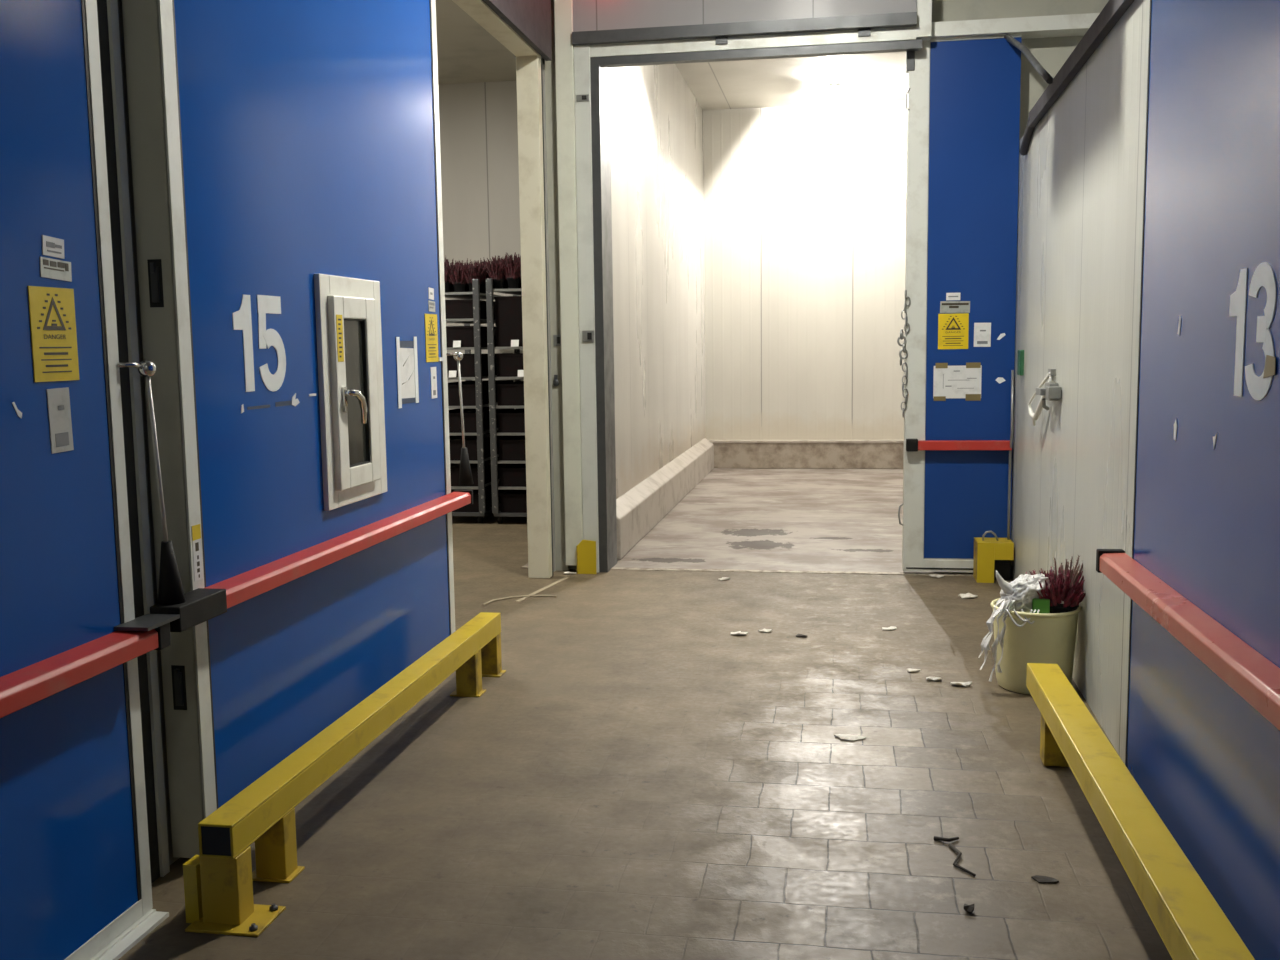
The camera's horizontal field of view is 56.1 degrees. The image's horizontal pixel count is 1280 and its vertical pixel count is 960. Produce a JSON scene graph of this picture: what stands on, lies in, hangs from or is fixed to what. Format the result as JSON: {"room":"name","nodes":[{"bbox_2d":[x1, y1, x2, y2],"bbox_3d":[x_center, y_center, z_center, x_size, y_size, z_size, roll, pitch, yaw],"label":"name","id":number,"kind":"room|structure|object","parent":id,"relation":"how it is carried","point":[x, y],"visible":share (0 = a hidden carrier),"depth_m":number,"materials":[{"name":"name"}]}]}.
{"room":"distribution center","nodes":[
{"label":"distribution center","id":0,"kind":"room"},
{"bbox_2d":[117,0,555,865],"bbox_3d":[-1.775,-0.880,2.444,0.280,4.450,12.800,0,7,10],"label":"wall","id":1,"kind":"structure","parent":0,"point":[172,859],"depth_m":3.66,"materials":[{"name":"paint"}]},
{"bbox_2d":[0,0,185,959],"bbox_3d":[-1.647,-0.480,1.918,0.210,3.730,3.022,0,7,10],"label":"door","id":2,"kind":"structure","parent":1,"relation":"in","point":[75,872],"depth_m":3.04,"materials":[{"name":"blue paint"}]},
{"bbox_2d":[42,235,63,258],"bbox_3d":[-1.460,-0.580,2.988,0.003,0.053,0.085,0,7,10],"label":"sticker","id":3,"kind":"object","parent":2,"relation":"attached to","point":[51,246],"visible":1,"depth_m":2.98,"materials":[{"name":"white paper"}]},
{"bbox_2d":[27,286,79,381],"bbox_3d":[-1.460,-0.363,2.993,0.004,0.232,0.173,0,7,10],"label":"warning sign","id":4,"kind":"object","parent":2,"relation":"attached to","point":[51,309],"visible":1,"depth_m":2.99,"materials":[{"name":"yellow"}]},
{"bbox_2d":[37,293,70,329],"bbox_3d":[-1.460,-0.418,2.986,0.001,0.090,0.132,0,7,10],"label":"print","id":5,"kind":"object","parent":4,"relation":"attached to","point":[53,309],"depth_m":2.99,"materials":[{"name":"black"}]},
{"bbox_2d":[44,334,65,338],"bbox_3d":[-1.458,-0.357,2.993,0.001,0.012,0.086,0,7,10],"label":"print","id":6,"kind":"object","parent":4,"relation":"attached to","point":[63,336],"depth_m":2.99},
{"bbox_2d":[40,257,71,281],"bbox_3d":[-1.459,-0.526,2.998,0.003,0.055,0.121,0,7,10],"label":"sticker","id":7,"kind":"object","parent":2,"relation":"attached to","point":[49,268],"visible":1,"depth_m":3.00,"materials":[{"name":"white paper"}]},
{"bbox_2d":[44,267,63,271],"bbox_3d":[-1.459,-0.525,2.989,0.001,0.007,0.077,0,7,10],"label":"print","id":8,"kind":"object","parent":7,"relation":"attached to","point":[46,269],"depth_m":2.99,"materials":[{"name":"black"}]},
{"bbox_2d":[46,387,73,453],"bbox_3d":[-1.458,-0.150,3.018,0.003,0.162,0.088,0,7,10],"label":"sticker","id":9,"kind":"object","parent":2,"relation":"attached to","point":[58,399],"visible":1,"depth_m":3.02,"materials":[{"name":"grey paper"}]},
{"bbox_2d":[55,432,68,446],"bbox_3d":[-1.456,-0.102,3.024,0.001,0.035,0.052,0,7,10],"label":"print","id":10,"kind":"object","parent":9,"relation":"attached to","point":[61,438],"depth_m":3.02,"materials":[{"name":"grey"}]},
{"bbox_2d":[97,0,159,882],"bbox_3d":[-1.517,-0.713,3.392,0.015,3.900,0.235,0,7,10],"label":"trim","id":11,"kind":"structure","parent":1,"relation":"attached to","point":[102,14],"depth_m":3.50,"materials":[{"name":"black rubber"}]},
{"bbox_2d":[90,909,168,959],"bbox_3d":[-1.611,1.397,2.009,0.060,0.018,2.890,0,7,10],"label":"trim","id":12,"kind":"structure","parent":1,"relation":"attached to","point":[143,926],"depth_m":3.28,"materials":[{"name":"metal"}]},
{"bbox_2d":[107,0,169,876],"bbox_3d":[-1.490,-0.723,3.479,0.010,3.900,0.037,0,7,10],"label":"trim","id":13,"kind":"structure","parent":1,"relation":"attached to","point":[112,5],"depth_m":3.53,"materials":[{"name":"metal"}]},
{"bbox_2d":[122,0,473,857],"bbox_3d":[-1.178,-0.805,4.700,0.219,3.720,2.862,0,7,10],"label":"door","id":14,"kind":"structure","parent":1,"relation":"in","point":[286,158],"depth_m":4.23,"materials":[{"name":"blue paint"}]},
{"bbox_2d":[195,542,199,577],"bbox_3d":[-1.347,0.244,3.657,0.001,0.109,0.018,0,7,10],"label":"print","id":15,"kind":"object","parent":14,"relation":"attached to","point":[197,544],"depth_m":3.66,"materials":[{"name":"black"}]},
{"bbox_2d":[338,319,341,356],"bbox_3d":[-1.143,-0.542,4.581,0.001,0.147,0.028,0,7,10],"label":"print","id":16,"kind":"object","parent":14,"relation":"attached to","point":[339,320],"depth_m":4.58,"materials":[{"name":"black"}]},
{"bbox_2d":[396,337,418,407],"bbox_3d":[-1.050,-0.489,5.424,0.005,0.317,0.262,0,7,10],"label":"paper","id":17,"kind":"object","parent":14,"relation":"attached to","point":[406,351],"visible":1,"depth_m":5.42,"materials":[{"name":"white paper"}]},
{"bbox_2d":[424,314,437,361],"bbox_3d":[-0.997,-0.679,5.739,0.004,0.227,0.170,0,7,10],"label":"warning sign","id":18,"kind":"object","parent":14,"relation":"attached to","point":[431,333],"visible":1,"depth_m":5.73,"materials":[{"name":"yellow"}]},
{"bbox_2d":[427,317,435,335],"bbox_3d":[-0.996,-0.733,5.733,0.001,0.088,0.129,0,7,10],"label":"print","id":19,"kind":"object","parent":18,"relation":"attached to","point":[431,321],"depth_m":5.73,"materials":[{"name":"black"}]},
{"bbox_2d":[430,367,436,398],"bbox_3d":[-0.992,-0.469,5.776,0.003,0.151,0.082,0,7,10],"label":"sticker","id":20,"kind":"object","parent":14,"relation":"attached to","point":[432,369],"visible":1,"depth_m":5.77,"materials":[{"name":"white paper"}]},
{"bbox_2d":[452,0,551,577],"bbox_3d":[-0.919,-1.402,6.975,0.150,4.450,2.440,0,7,10],"label":"trim","id":21,"kind":"structure","parent":1,"relation":"attached to","point":[528,61],"depth_m":8.11,"materials":[{"name":"metal"}]},
{"bbox_2d":[482,0,551,60],"bbox_3d":[-0.830,-3.103,6.816,0.039,0.835,2.540,0,7,10],"label":"wall panel","id":22,"kind":"object","parent":1,"relation":"attached to","point":[530,19],"depth_m":7.57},
{"bbox_2d":[515,577,569,601],"bbox_3d":[-0.638,0.721,7.957,0.031,0.004,0.847,1,7,19],"label":"trim","id":23,"kind":"structure","parent":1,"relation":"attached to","point":[564,578],"depth_m":7.96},
{"bbox_2d":[541,58,552,575],"bbox_3d":[-0.686,-1.073,8.226,0.108,3.510,0.015,0,7,10],"label":"trim","id":24,"kind":"structure","parent":1,"relation":"attached to","point":[541,58],"depth_m":8.21,"materials":[{"name":"black rubber"}]},
{"bbox_2d":[553,334,560,345],"bbox_3d":[-0.577,-0.979,8.405,0.060,0.080,0.020,0,7,10],"label":"latch plate","id":25,"kind":"object","parent":1,"relation":"attached to","point":[556,338],"visible":1,"depth_m":8.40,"materials":[{"name":"metal"}]},
{"bbox_2d":[436,0,515,84],"bbox_3d":[-3.407,-3.640,7.811,5.053,0.120,10.200,0,7,10],"label":"ceiling","id":26,"kind":"structure","parent":0,"point":[467,52],"depth_m":11.18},
{"bbox_2d":[438,81,523,409],"bbox_3d":[-2.454,-2.126,12.928,5.250,4.600,0.200,0,7,10],"label":"wall","id":27,"kind":"structure","parent":0,"point":[478,123],"depth_m":12.57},
{"bbox_2d":[118,468,1172,959],"bbox_3d":[-0.982,1.020,6.254,10.400,0.200,20.100,0,7,10],"label":"floor","id":28,"kind":"structure","parent":0,"point":[641,778],"depth_m":4.37,"materials":[{"name":"tile"}]},
{"bbox_2d":[183,612,505,936],"bbox_3d":[-0.946,0.953,4.617,0.242,0.300,2.700,0,7,10],"label":"guard rail","id":29,"kind":"object","parent":28,"relation":"on","point":[218,881],"visible":1,"depth_m":3.65,"materials":[{"name":"metal"}]},
{"bbox_2d":[445,279,520,522],"bbox_3d":[-1.587,-0.766,11.465,0.570,2.200,1.365,0,7,10],"label":"trolley","id":30,"kind":"object","parent":28,"relation":"on","point":[475,295],"visible":0.28,"depth_m":10.79,"materials":[{"name":"metal"}]},
{"bbox_2d":[444,257,456,291],"bbox_3d":[-1.767,-1.854,10.804,0.267,0.335,0.257,-6,8,-39],"label":"heather plant","id":31,"kind":"object","parent":30,"relation":"on","point":[447,281],"visible":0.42,"depth_m":10.75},
{"bbox_2d":[446,261,469,291],"bbox_3d":[-1.627,-1.832,10.784,0.267,0.292,0.257,-2,6,-8],"label":"heather plant","id":32,"kind":"object","parent":30,"relation":"on","point":[458,279],"visible":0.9,"depth_m":10.73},
{"bbox_2d":[447,347,487,349],"bbox_3d":[-1.593,-1.252,11.411,0.460,0.022,1.325,0,7,10],"label":"shelf","id":33,"kind":"object","parent":30,"relation":"attached to","point":[452,348],"depth_m":10.75,"materials":[{"name":"metal"}]},
{"bbox_2d":[445,299,494,319],"bbox_3d":[-1.599,-1.600,11.366,0.454,0.170,1.256,0,7,10],"label":"crate","id":34,"kind":"object","parent":30,"relation":"on","point":[463,308],"visible":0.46,"depth_m":10.75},
{"bbox_2d":[446,318,494,323],"bbox_3d":[-1.597,-1.505,11.382,0.460,0.022,1.325,0,7,10],"label":"shelf","id":35,"kind":"object","parent":30,"relation":"attached to","point":[470,320],"depth_m":10.84,"materials":[{"name":"metal"}]},
{"bbox_2d":[446,326,495,347],"bbox_3d":[-1.596,-1.356,11.393,0.454,0.190,1.256,0,7,10],"label":"crate","id":36,"kind":"object","parent":30,"relation":"on","point":[465,334],"visible":0.53,"depth_m":10.77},
{"bbox_2d":[447,375,496,379],"bbox_3d":[-1.590,-0.986,11.441,0.460,0.022,1.325,0,7,10],"label":"shelf","id":37,"kind":"object","parent":30,"relation":"attached to","point":[476,377],"depth_m":10.77,"materials":[{"name":"metal"}]},
{"bbox_2d":[448,402,496,408],"bbox_3d":[-1.586,-0.729,11.470,0.460,0.022,1.325,0,7,10],"label":"shelf","id":38,"kind":"object","parent":30,"relation":"attached to","point":[477,406],"depth_m":10.80,"materials":[{"name":"metal"}]},
{"bbox_2d":[445,292,500,299],"bbox_3d":[-1.600,-1.738,11.356,0.460,0.022,1.325,0,7,10],"label":"shelf","id":39,"kind":"object","parent":30,"relation":"attached to","point":[455,295],"depth_m":10.91,"materials":[{"name":"metal"}]},
{"bbox_2d":[460,261,486,291],"bbox_3d":[-1.483,-1.833,10.755,0.257,0.296,0.267,5,8,40],"label":"heather plant","id":40,"kind":"object","parent":30,"relation":"on","point":[475,271],"visible":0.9,"depth_m":10.70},
{"bbox_2d":[449,428,497,435],"bbox_3d":[-1.583,-0.487,11.497,0.460,0.022,1.325,0,7,10],"label":"shelf","id":41,"kind":"object","parent":30,"relation":"attached to","point":[478,433],"depth_m":10.83,"materials":[{"name":"metal"}]},
{"bbox_2d":[450,454,498,462],"bbox_3d":[-1.579,-0.236,11.525,0.460,0.022,1.325,0,7,10],"label":"shelf","id":42,"kind":"object","parent":30,"relation":"attached to","point":[479,458],"depth_m":10.85,"materials":[{"name":"metal"}]},
{"bbox_2d":[451,479,499,488],"bbox_3d":[-1.576,-0.002,11.551,0.460,0.022,1.325,0,7,10],"label":"shelf","id":43,"kind":"object","parent":30,"relation":"attached to","point":[479,484],"depth_m":10.89,"materials":[{"name":"metal"}]},
{"bbox_2d":[450,457,507,486],"bbox_3d":[-1.578,-0.097,11.535,0.454,0.171,1.256,0,7,10],"label":"crate","id":44,"kind":"object","parent":30,"relation":"on","point":[454,467],"visible":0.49,"depth_m":11.09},
{"bbox_2d":[451,481,506,511],"bbox_3d":[-1.575,0.141,11.562,0.454,0.177,1.256,0,7,10],"label":"crate","id":45,"kind":"object","parent":30,"relation":"on","point":[474,507],"visible":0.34,"depth_m":11.12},
{"bbox_2d":[447,353,512,376],"bbox_3d":[-1.592,-1.097,11.423,0.454,0.202,1.256,0,7,10],"label":"crate","id":46,"kind":"object","parent":30,"relation":"on","point":[467,364],"visible":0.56,"depth_m":10.81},
{"bbox_2d":[448,380,513,405],"bbox_3d":[-1.588,-0.836,11.452,0.454,0.194,1.256,0,7,10],"label":"crate","id":47,"kind":"object","parent":30,"relation":"on","point":[468,387],"visible":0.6,"depth_m":10.84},
{"bbox_2d":[449,406,513,432],"bbox_3d":[-1.585,-0.586,11.480,0.454,0.178,1.256,0,7,10],"label":"crate","id":48,"kind":"object","parent":30,"relation":"on","point":[469,415],"visible":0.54,"depth_m":10.87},
{"bbox_2d":[449,430,513,460],"bbox_3d":[-1.582,-0.340,11.508,0.454,0.188,1.256,0,7,10],"label":"crate","id":49,"kind":"object","parent":30,"relation":"on","point":[456,444],"visible":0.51,"depth_m":10.90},
{"bbox_2d":[475,258,488,292],"bbox_3d":[-1.464,-1.859,10.916,0.267,0.313,0.257,-4,7,-29],"label":"heather plant","id":50,"kind":"object","parent":30,"relation":"on","point":[482,286],"visible":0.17,"depth_m":10.89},
{"bbox_2d":[486,279,526,523],"bbox_3d":[-0.957,-0.762,11.360,0.570,2.200,1.365,0,7,10],"label":"trolley","id":51,"kind":"object","parent":28,"relation":"on","point":[489,282],"visible":0.25,"depth_m":10.74,"materials":[{"name":"metal"}]},
{"bbox_2d":[484,256,506,288],"bbox_3d":[-1.290,-1.855,10.720,0.234,0.304,0.246,2,7,24],"label":"heather plant","id":52,"kind":"object","parent":51,"relation":"on","point":[494,271],"visible":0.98,"depth_m":10.67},
{"bbox_2d":[492,288,521,295],"bbox_3d":[-0.971,-1.755,11.248,0.460,0.022,1.325,0,7,10],"label":"shelf","id":53,"kind":"object","parent":51,"relation":"attached to","point":[518,291],"depth_m":10.64,"materials":[{"name":"metal"}]},
{"bbox_2d":[494,296,522,346],"bbox_3d":[-0.968,-1.480,11.273,0.454,0.445,1.256,0,7,10],"label":"crate","id":54,"kind":"object","parent":51,"relation":"on","point":[508,309],"visible":0.34,"depth_m":10.68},
{"bbox_2d":[495,353,523,376],"bbox_3d":[-0.963,-1.094,11.317,0.454,0.202,1.256,0,7,10],"label":"crate","id":55,"kind":"object","parent":51,"relation":"on","point":[507,365],"visible":0.36,"depth_m":10.72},
{"bbox_2d":[496,381,523,405],"bbox_3d":[-0.959,-0.833,11.346,0.454,0.194,1.256,0,7,10],"label":"crate","id":56,"kind":"object","parent":51,"relation":"on","point":[512,393],"visible":0.36,"depth_m":10.76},
{"bbox_2d":[499,252,520,288],"bbox_3d":[-1.132,-1.868,10.710,0.246,0.328,0.234,3,7,27],"label":"heather plant","id":57,"kind":"object","parent":51,"relation":"on","point":[512,277],"visible":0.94,"depth_m":10.65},
{"bbox_2d":[497,408,524,432],"bbox_3d":[-0.956,-0.583,11.374,0.454,0.178,1.256,0,7,10],"label":"crate","id":58,"kind":"object","parent":51,"relation":"on","point":[512,421],"visible":0.36,"depth_m":10.79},
{"bbox_2d":[497,461,525,463],"bbox_3d":[-0.950,-0.233,11.419,0.460,0.022,1.325,0,7,10],"label":"shelf","id":59,"kind":"object","parent":51,"relation":"attached to","point":[498,462],"depth_m":10.79,"materials":[{"name":"metal"}]},
{"bbox_2d":[498,435,525,460],"bbox_3d":[-0.952,-0.337,11.402,0.454,0.188,1.256,0,7,10],"label":"crate","id":60,"kind":"object","parent":51,"relation":"on","point":[512,448],"visible":0.35,"depth_m":10.81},
{"bbox_2d":[498,486,525,489],"bbox_3d":[-0.947,0.002,11.446,0.460,0.022,1.325,0,7,10],"label":"shelf","id":61,"kind":"object","parent":51,"relation":"attached to","point":[499,488],"depth_m":10.81,"materials":[{"name":"metal"}]},
{"bbox_2d":[499,464,525,486],"bbox_3d":[-0.949,-0.094,11.429,0.454,0.171,1.256,0,7,10],"label":"crate","id":62,"kind":"object","parent":51,"relation":"on","point":[510,475],"visible":0.35,"depth_m":10.84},
{"bbox_2d":[499,490,526,512],"bbox_3d":[-0.946,0.144,11.456,0.454,0.177,1.256,0,7,10],"label":"crate","id":63,"kind":"object","parent":51,"relation":"on","point":[511,501],"visible":0.35,"depth_m":10.87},
{"bbox_2d":[482,595,556,605],"bbox_3d":[-0.785,0.756,7.628,0.506,0.012,0.133,-4,7,-27],"label":"strap","id":64,"kind":"object","parent":28,"relation":"on","point":[511,597],"visible":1,"depth_m":7.68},
{"bbox_2d":[576,540,596,573],"bbox_3d":[-0.372,0.538,8.473,0.140,0.245,0.060,0,7,10],"label":"guard","id":65,"kind":"object","parent":28,"relation":"on","point":[586,549],"visible":1,"depth_m":8.44,"materials":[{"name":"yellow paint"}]},
{"bbox_2d":[834,734,865,740],"bbox_3d":[0.849,1.045,4.869,0.128,0.010,0.066,2,7,24],"label":"paper scrap","id":66,"kind":"object","parent":28,"relation":"on","point":[841,736],"visible":1,"depth_m":4.86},
{"bbox_2d":[934,836,958,841],"bbox_3d":[0.986,1.155,3.859,0.081,0.015,0.039,0,7,10],"label":"twig","id":67,"kind":"object","parent":28,"relation":"on","point":[936,838],"visible":1,"depth_m":3.85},
{"bbox_2d":[950,682,971,686],"bbox_3d":[1.496,0.949,5.593,0.096,0.022,0.053,3,7,28],"label":"paper scrap","id":68,"kind":"object","parent":28,"relation":"on","point":[964,684],"visible":1,"depth_m":5.58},
{"bbox_2d":[948,844,975,875],"bbox_3d":[0.981,1.172,3.706,0.048,0.014,0.219,-1,6,-2],"label":"twig","id":69,"kind":"object","parent":28,"relation":"on","point":[951,846],"visible":1,"depth_m":3.69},
{"bbox_2d":[973,537,1013,582],"bbox_3d":[2.369,0.537,8.046,0.232,0.268,0.230,0,7,10],"label":"guard","id":70,"kind":"object","parent":28,"relation":"on","point":[991,555],"visible":0.98,"depth_m":7.95,"materials":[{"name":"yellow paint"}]},
{"bbox_2d":[990,598,1080,694],"bbox_3d":[1.826,0.765,5.556,0.398,0.386,0.398,0,7,10],"label":"waste bin","id":71,"kind":"object","parent":28,"relation":"on","point":[1051,639],"visible":0.56,"depth_m":5.41,"materials":[{"name":"beige plastic"}]},
{"bbox_2d":[978,570,1049,681],"bbox_3d":[1.704,0.660,5.458,0.334,0.500,0.224,-5,8,-34],"label":"plastic bag","id":72,"kind":"object","parent":71,"relation":"in","point":[1016,595],"visible":0.88,"depth_m":5.42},
{"bbox_2d":[1032,598,1049,613],"bbox_3d":[1.807,0.604,5.411,0.075,0.140,0.025,0,7,10],"label":"pack","id":73,"kind":"object","parent":71,"relation":"in","point":[1043,605],"visible":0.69,"depth_m":5.39,"materials":[{"name":"green plastic"}]},
{"bbox_3d":[1.827,0.805,5.561,0.330,0.245,0.330,0,7,10],"label":"rubbish","id":74,"kind":"object","parent":71,"relation":"in","visible":0},
{"bbox_2d":[1025,555,1085,612],"bbox_3d":[1.895,0.512,5.473,0.310,0.356,0.309,4,8,38],"label":"heather plant","id":75,"kind":"object","parent":74,"relation":"on","point":[1065,586],"visible":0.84,"depth_m":5.39,"materials":[{"name":"purple plant"}]},
{"bbox_2d":[1031,875,1058,882],"bbox_3d":[1.205,1.187,3.570,0.078,0.009,0.045,0,7,10],"label":"dry leaf","id":76,"kind":"object","parent":28,"relation":"on","point":[1041,879],"visible":1,"depth_m":3.56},
{"bbox_2d":[1026,663,1254,959],"bbox_3d":[1.252,1.141,2.642,0.120,0.294,4.535,0,7,10],"label":"guard rail","id":77,"kind":"object","parent":28,"relation":"on","point":[1186,916],"visible":1,"depth_m":3.23,"materials":[{"name":"metal"}]},
{"bbox_2d":[609,64,705,498],"bbox_3d":[0.175,-2.073,12.133,0.200,4.600,7.100,0,7,10],"label":"wall","id":78,"kind":"structure","parent":0,"point":[656,120],"depth_m":11.43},
{"bbox_2d":[616,438,713,559],"bbox_3d":[0.345,0.028,12.244,0.120,0.395,6.660,0,7,10],"label":"curb","id":79,"kind":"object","parent":78,"relation":"attached to","point":[638,510],"depth_m":10.95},
{"bbox_2d":[676,52,907,109],"bbox_3d":[2.584,-4.361,11.463,5.150,0.170,7.100,0,7,10],"label":"ceiling","id":80,"kind":"structure","parent":0,"point":[877,77],"depth_m":13.52,"materials":[{"name":"paint"}]},
{"bbox_2d":[703,101,906,439],"bbox_3d":[3.186,-2.449,15.103,5.150,4.600,0.200,0,7,10],"label":"wall","id":81,"kind":"structure","parent":0,"point":[805,206],"depth_m":15.16,"materials":[{"name":"metal"}]},
{"bbox_2d":[708,440,903,442],"bbox_3d":[3.186,-0.490,15.159,4.750,0.025,0.130,0,7,10],"label":"trim","id":82,"kind":"structure","parent":81,"relation":"attached to","point":[711,441],"depth_m":15.28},
{"bbox_2d":[712,443,903,468],"bbox_3d":[3.189,-0.312,15.184,4.750,0.335,0.120,0,7,10],"label":"baseboard","id":83,"kind":"structure","parent":81,"relation":"attached to","point":[726,455],"depth_m":15.30,"materials":[{"name":"concrete"}]},
{"bbox_2d":[570,0,1108,568],"bbox_3d":[1.288,-1.575,8.246,4.110,4.450,0.300,0,7,10],"label":"wall","id":84,"kind":"structure","parent":0,"point":[1051,53],"depth_m":7.91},
{"bbox_2d":[545,0,569,570],"bbox_3d":[-0.585,-1.565,8.385,0.090,4.450,0.070,0,7,10],"label":"trim","id":85,"kind":"structure","parent":84,"relation":"attached to","point":[550,73],"depth_m":8.38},
{"bbox_2d":[554,0,582,565],"bbox_3d":[-0.485,-1.585,8.330,0.125,4.400,0.140,0,7,10],"label":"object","id":86,"kind":"structure","parent":84,"relation":"attached to","point":[563,9],"depth_m":8.28,"materials":[{"name":"metal"}]},
{"bbox_2d":[576,94,589,101],"bbox_3d":[-0.388,-2.591,8.137,0.090,0.044,0.020,0,7,10],"label":"latch plate","id":87,"kind":"object","parent":84,"relation":"attached to","point":[585,97],"visible":1,"depth_m":8.13,"materials":[{"name":"metal"}]},
{"bbox_2d":[574,45,598,572],"bbox_3d":[-0.359,-1.149,8.374,0.108,3.620,0.130,0,7,10],"label":"trim","id":88,"kind":"structure","parent":84,"relation":"attached to","point":[582,74],"depth_m":8.29,"materials":[{"name":"metal"}]},
{"bbox_2d":[582,330,593,341],"bbox_3d":[-0.359,-0.997,8.315,0.084,0.080,0.020,0,7,10],"label":"latch plate","id":89,"kind":"object","parent":84,"relation":"attached to","point":[587,335],"visible":1,"depth_m":8.31,"materials":[{"name":"metal"}]},
{"bbox_2d":[572,12,916,44],"bbox_3d":[0.684,-2.961,8.026,2.263,0.120,0.300,0,7,10],"label":"trim","id":90,"kind":"structure","parent":84,"relation":"attached to","point":[863,24],"depth_m":7.87,"materials":[{"name":"metal"}]},
{"bbox_2d":[573,0,916,31],"bbox_3d":[0.681,-3.398,7.996,2.263,0.755,0.260,0,7,10],"label":"trim","id":91,"kind":"structure","parent":84,"relation":"attached to","point":[588,15],"depth_m":7.94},
{"bbox_2d":[590,26,915,56],"bbox_3d":[0.690,-2.910,8.061,2.263,0.080,0.240,0,7,10],"label":"trim","id":92,"kind":"structure","parent":84,"relation":"attached to","point":[898,33],"depth_m":7.93,"materials":[{"name":"metal"}]},
{"bbox_2d":[590,39,921,571],"bbox_3d":[0.799,-1.159,8.320,2.195,3.620,0.370,0,7,10],"label":"trim","id":93,"kind":"structure","parent":84,"relation":"attached to","point":[599,70],"depth_m":8.32,"materials":[{"name":"metal"}]},
{"bbox_2d":[521,566,1010,576],"bbox_3d":[1.357,0.745,8.394,4.500,0.204,0.070,0,7,10],"label":"trim","id":94,"kind":"structure","parent":84,"relation":"attached to","point":[612,568],"depth_m":8.42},
{"bbox_2d":[898,34,1021,572],"bbox_3d":[2.130,-1.135,8.053,0.753,3.555,0.180,0,7,10],"label":"door","id":95,"kind":"structure","parent":84,"relation":"in","point":[962,105],"depth_m":8.01,"materials":[{"name":"blue paint"}]},
{"bbox_2d":[897,290,910,416],"bbox_3d":[1.780,-0.851,8.108,0.074,0.858,0.060,-5,8,-34],"label":"chain","id":96,"kind":"object","parent":95,"relation":"hanging from","point":[901,336],"visible":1,"depth_m":8.10,"materials":[{"name":"metal"}]},
{"bbox_2d":[946,293,959,299],"bbox_3d":[2.098,-1.229,8.036,0.092,0.050,0.003,0,7,10],"label":"sticker","id":97,"kind":"object","parent":95,"relation":"attached to","point":[949,296],"visible":1,"depth_m":8.04,"materials":[{"name":"white paper"}]},
{"bbox_2d":[938,313,968,348],"bbox_3d":[2.104,-0.999,8.061,0.198,0.237,0.004,0,7,10],"label":"warning sign","id":98,"kind":"object","parent":95,"relation":"attached to","point":[952,328],"visible":1,"depth_m":8.06,"materials":[{"name":"yellow"}]},
{"bbox_2d":[942,316,964,329],"bbox_3d":[2.103,-1.054,8.053,0.150,0.092,0.001,0,7,10],"label":"print","id":99,"kind":"object","parent":98,"relation":"attached to","point":[948,322],"depth_m":8.05,"materials":[{"name":"black"}]},
{"bbox_2d":[940,301,969,312],"bbox_3d":[2.111,-1.159,8.041,0.196,0.079,0.003,0,7,10],"label":"sticker","id":100,"kind":"object","parent":95,"relation":"attached to","point":[945,306],"visible":1,"depth_m":8.04,"materials":[{"name":"white paper"}]},
{"bbox_2d":[933,362,981,400],"bbox_3d":[2.140,-0.663,8.093,0.314,0.256,0.004,0,7,10],"label":"paper","id":101,"kind":"object","parent":95,"relation":"attached to","point":[948,381],"visible":1,"depth_m":8.09,"materials":[{"name":"grey paper"}]},
{"bbox_2d":[974,323,990,346],"bbox_3d":[2.292,-0.972,8.032,0.112,0.161,0.003,0,7,10],"label":"sticker","id":102,"kind":"object","parent":95,"relation":"attached to","point":[982,331],"visible":1,"depth_m":8.03,"materials":[{"name":"white paper"}]},
{"bbox_2d":[916,0,1099,40],"bbox_3d":[2.434,-3.323,7.740,1.280,0.895,0.280,0,7,10],"label":"trim","id":103,"kind":"structure","parent":84,"relation":"attached to","point":[1069,25],"depth_m":7.74,"materials":[{"name":"metal"}]},
{"bbox_2d":[1010,0,1149,763],"bbox_3d":[1.520,-0.086,1.918,0.240,2.900,12.680,0,7,10],"label":"wall","id":104,"kind":"structure","parent":0,"point":[1081,180],"depth_m":5.34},
{"bbox_2d":[1007,370,1013,539],"bbox_3d":[2.477,-0.166,8.019,0.026,1.134,0.088,1,7,13],"label":"conduit","id":105,"kind":"object","parent":104,"relation":"attached to","point":[1012,371],"visible":1,"depth_m":8.04,"materials":[{"name":"metal"}]},
{"bbox_2d":[1017,350,1023,374],"bbox_3d":[2.424,-0.747,7.629,0.033,0.160,0.120,0,7,10],"label":"emergency release","id":106,"kind":"object","parent":104,"relation":"attached to","point":[1020,359],"visible":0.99,"depth_m":7.58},
{"bbox_2d":[1028,369,1060,425],"bbox_3d":[2.158,-0.434,6.418,0.093,0.322,0.708,0,7,10],"label":"handle","id":107,"kind":"object","parent":104,"relation":"attached to","point":[1052,391],"visible":1,"depth_m":6.29,"materials":[{"name":"silver metal"}]},
{"bbox_2d":[1020,0,1133,155],"bbox_3d":[2.057,-1.917,5.739,0.060,0.180,3.658,0,7,11],"label":"wall rail","id":108,"kind":"object","parent":104,"relation":"attached to","point":[1113,10],"visible":0.98,"depth_m":5.50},
{"bbox_2d":[1004,34,1052,83],"bbox_3d":[2.244,-2.461,6.968,0.046,0.664,1.722,0,7,10],"label":"pipe","id":109,"kind":"object","parent":108,"relation":"attached to","point":[1045,75],"visible":1,"depth_m":6.76,"materials":[{"name":"metal"}]},
{"bbox_2d":[1096,0,1279,959],"bbox_3d":[1.346,-0.548,2.113,0.167,3.720,4.110,0,7,10],"label":"door","id":110,"kind":"structure","parent":104,"relation":"in","point":[1201,578],"depth_m":3.22,"materials":[{"name":"blue paint"}]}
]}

